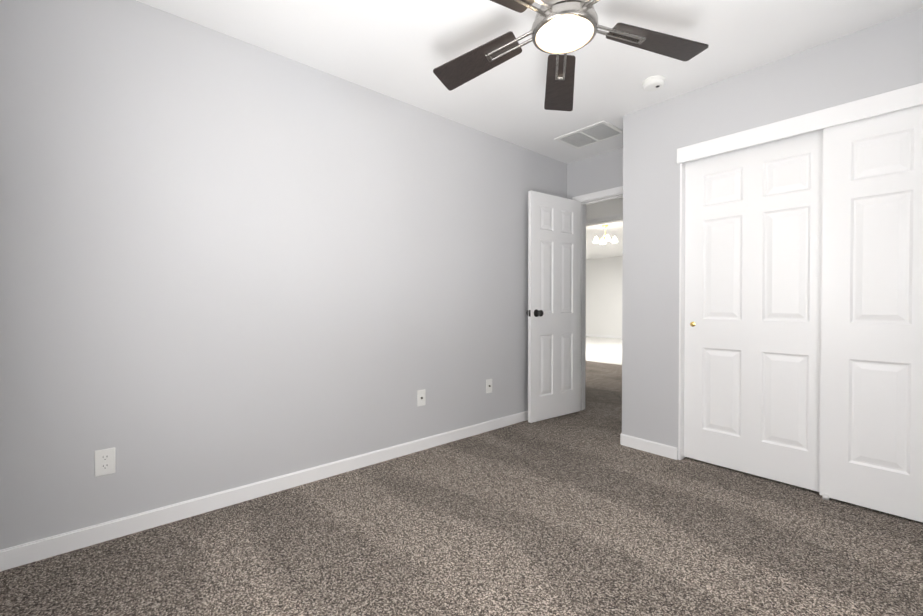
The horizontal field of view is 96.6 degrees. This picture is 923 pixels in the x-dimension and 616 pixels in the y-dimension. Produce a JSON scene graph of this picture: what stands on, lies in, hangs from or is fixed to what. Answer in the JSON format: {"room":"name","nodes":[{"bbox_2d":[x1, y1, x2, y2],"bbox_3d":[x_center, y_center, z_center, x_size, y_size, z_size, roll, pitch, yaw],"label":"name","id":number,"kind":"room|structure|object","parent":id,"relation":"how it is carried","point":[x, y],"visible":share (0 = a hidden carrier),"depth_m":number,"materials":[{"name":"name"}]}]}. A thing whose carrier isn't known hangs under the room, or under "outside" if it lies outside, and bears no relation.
{"room":"empty bedroom","nodes":[
{"label":"empty bedroom","id":0,"kind":"room"},
{"bbox_2d":[0,0,566,549],"bbox_3d":[-0.430,-0.200,2.898,4.060,2.440,0.120,-1,1,-41],"label":"wall","id":1,"kind":"structure","parent":0,"point":[228,262],"depth_m":2.11,"materials":[{"name":"paint"}]},
{"bbox_2d":[0,550,3,571],"bbox_3d":[-0.833,1.008,0.474,0.012,0.081,2.970,-1,1,-41],"label":"baseboard","id":2,"kind":"structure","parent":1,"relation":"attached to","point":[1,551],"depth_m":1.62,"materials":[{"name":"white wood"}]},
{"bbox_2d":[94,447,115,476],"bbox_3d":[-1.580,0.683,1.823,0.070,0.115,0.008,-1,1,-41],"label":"electrical outlet","id":3,"kind":"object","parent":1,"relation":"attached to","point":[104,459],"visible":1,"depth_m":1.82,"materials":[{"name":"white plastic"}]},
{"bbox_2d":[1,411,527,569],"bbox_3d":[-0.381,0.981,2.855,3.820,0.081,0.030,-1,1,-41],"label":"baseboard","id":4,"kind":"structure","parent":1,"relation":"attached to","point":[32,551],"depth_m":2.10,"materials":[{"name":"white wood"}]},
{"bbox_2d":[417,389,425,405],"bbox_3d":[-0.284,0.645,2.945,0.070,0.115,0.015,-1,1,-41],"label":"electrical outlet","id":5,"kind":"object","parent":1,"relation":"attached to","point":[421,399],"visible":1,"depth_m":2.94,"materials":[{"name":"white plastic"}]},
{"bbox_2d":[486,379,491,392],"bbox_3d":[0.232,0.645,3.395,0.070,0.115,0.015,-1,1,-41],"label":"electrical outlet","id":6,"kind":"object","parent":1,"relation":"attached to","point":[488,385],"visible":1,"depth_m":3.39,"materials":[{"name":"white plastic"}]},
{"bbox_2d":[0,361,922,615],"bbox_3d":[0.743,1.034,3.894,7.120,0.050,6.340,-1,1,-41],"label":"floor carpet","id":7,"kind":"object","parent":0,"point":[584,512],"depth_m":1.77,"materials":[{"name":"brown carpet"}]},
{"bbox_2d":[136,0,922,259],"bbox_3d":[1.382,-1.491,6.940,12.120,0.050,10.140,-1,1,-41],"label":"ceiling","id":8,"kind":"structure","parent":0,"point":[400,50],"depth_m":2.22,"materials":[{"name":"paint"}]},
{"bbox_2d":[433,0,708,110],"bbox_3d":[0.389,-1.222,1.609,1.092,0.366,1.135,-1,1,-41],"label":"ceiling fan","id":9,"kind":"object","parent":8,"relation":"hanging from","point":[564,27],"visible":1,"depth_m":1.69,"materials":[{"name":"black wood"}]},
{"bbox_2d":[554,120,622,148],"bbox_3d":[1.058,-1.420,3.397,0.340,0.010,0.460,-1,1,-41],"label":"ceiling vent","id":10,"kind":"object","parent":8,"relation":"in","point":[603,130],"visible":1,"depth_m":3.38,"materials":[{"name":"white plastic"}]},
{"bbox_2d":[593,225,617,243],"bbox_3d":[2.555,-1.315,7.300,0.342,0.310,0.342,-1,1,-41],"label":"chandelier","id":11,"kind":"object","parent":8,"relation":"hanging from","point":[605,238],"visible":1,"depth_m":7.28,"materials":[{"name":"white glass"}]},
{"bbox_2d":[642,75,665,91],"bbox_3d":[1.199,-1.394,2.566,0.136,0.044,0.136,-1,1,-41],"label":"smoke detector","id":12,"kind":"object","parent":8,"relation":"attached to","point":[653,83],"visible":1,"depth_m":2.53,"materials":[{"name":"white plastic"}]},
{"bbox_2d":[567,147,622,199],"bbox_3d":[1.387,-0.210,3.810,0.120,2.440,0.890,-1,1,-41],"label":"wall","id":13,"kind":"structure","parent":0,"point":[599,172],"depth_m":3.85,"materials":[{"name":"paint"}]},
{"bbox_2d":[572,186,622,409],"bbox_3d":[1.413,-0.036,3.786,0.157,2.093,0.813,-1,1,-41],"label":"door frame","id":14,"kind":"structure","parent":13,"relation":"attached to","point":[602,196],"depth_m":4.03,"materials":[{"name":"white wood"}]},
{"bbox_2d":[526,190,580,422],"bbox_3d":[0.853,-0.011,3.799,0.684,2.018,0.174,-1,1,-41],"label":"door","id":15,"kind":"structure","parent":14,"relation":"attached to","point":[554,268],"depth_m":3.74,"materials":[{"name":"white wood"}]},
{"bbox_2d":[586,336,621,364],"bbox_3d":[4.067,0.972,9.305,5.000,0.050,10.140,-1,1,-41],"label":"floor","id":16,"kind":"structure","parent":0,"point":[603,350],"depth_m":9.17,"materials":[{"name":"white"}]},
{"bbox_2d":[586,256,622,335],"bbox_3d":[5.915,-0.291,10.900,0.100,2.440,10.140,-1,1,-41],"label":"wall","id":17,"kind":"structure","parent":0,"point":[604,277],"depth_m":12.58,"materials":[{"name":"paint"}]},
{"bbox_2d":[586,334,621,337],"bbox_3d":[5.866,0.889,10.884,0.012,0.081,9.920,-1,1,-41],"label":"baseboard","id":18,"kind":"structure","parent":17,"relation":"attached to","point":[588,335],"depth_m":12.61,"materials":[{"name":"white wood"}]},
{"bbox_2d":[586,198,622,218],"bbox_3d":[1.812,-0.222,4.876,0.120,2.440,6.440,-1,1,-41],"label":"wall","id":19,"kind":"structure","parent":0,"point":[605,208],"depth_m":4.89,"materials":[{"name":"paint"}]},
{"bbox_2d":[586,213,622,225],"bbox_3d":[1.791,-0.046,4.886,0.142,2.087,1.130,-1,1,-41],"label":"trim","id":20,"kind":"structure","parent":19,"relation":"attached to","point":[605,219],"depth_m":4.91,"materials":[{"name":"white wood"}]},
{"bbox_2d":[622,8,922,459],"bbox_3d":[1.933,-0.192,2.284,0.100,2.440,2.130,-1,1,-41],"label":"wall","id":21,"kind":"structure","parent":0,"point":[883,57],"depth_m":2.75,"materials":[{"name":"paint"}]},
{"bbox_2d":[620,433,623,444],"bbox_3d":[1.407,0.976,3.259,0.592,0.081,0.012,-1,1,-41],"label":"baseboard","id":22,"kind":"structure","parent":21,"relation":"attached to","point":[621,435],"depth_m":3.06,"materials":[{"name":"white wood"}]},
{"bbox_2d":[624,434,677,459],"bbox_3d":[1.325,0.980,2.911,0.012,0.081,0.385,-1,1,-41],"label":"baseboard","id":23,"kind":"structure","parent":21,"relation":"attached to","point":[656,448],"depth_m":2.89,"materials":[{"name":"white wood"}]},
{"bbox_2d":[684,129,822,491],"bbox_3d":[1.773,0.016,2.504,0.036,1.990,0.765,-1,1,-41],"label":"closet door","id":24,"kind":"structure","parent":21,"relation":"in","point":[753,291],"depth_m":2.48,"materials":[{"name":"white wood"}]},
{"bbox_2d":[677,83,922,499],"bbox_3d":[1.982,-0.014,2.216,0.119,2.085,1.530,-1,1,-41],"label":"trim","id":25,"kind":"structure","parent":21,"relation":"attached to","point":[887,102],"depth_m":2.36,"materials":[{"name":"white wood"}]},
{"bbox_2d":[819,105,922,522],"bbox_3d":[2.206,0.022,1.941,0.036,1.990,0.765,-1,1,-41],"label":"closet door","id":26,"kind":"structure","parent":21,"relation":"in","point":[871,424],"depth_m":2.07,"materials":[{"name":"white wood"}]}
]}

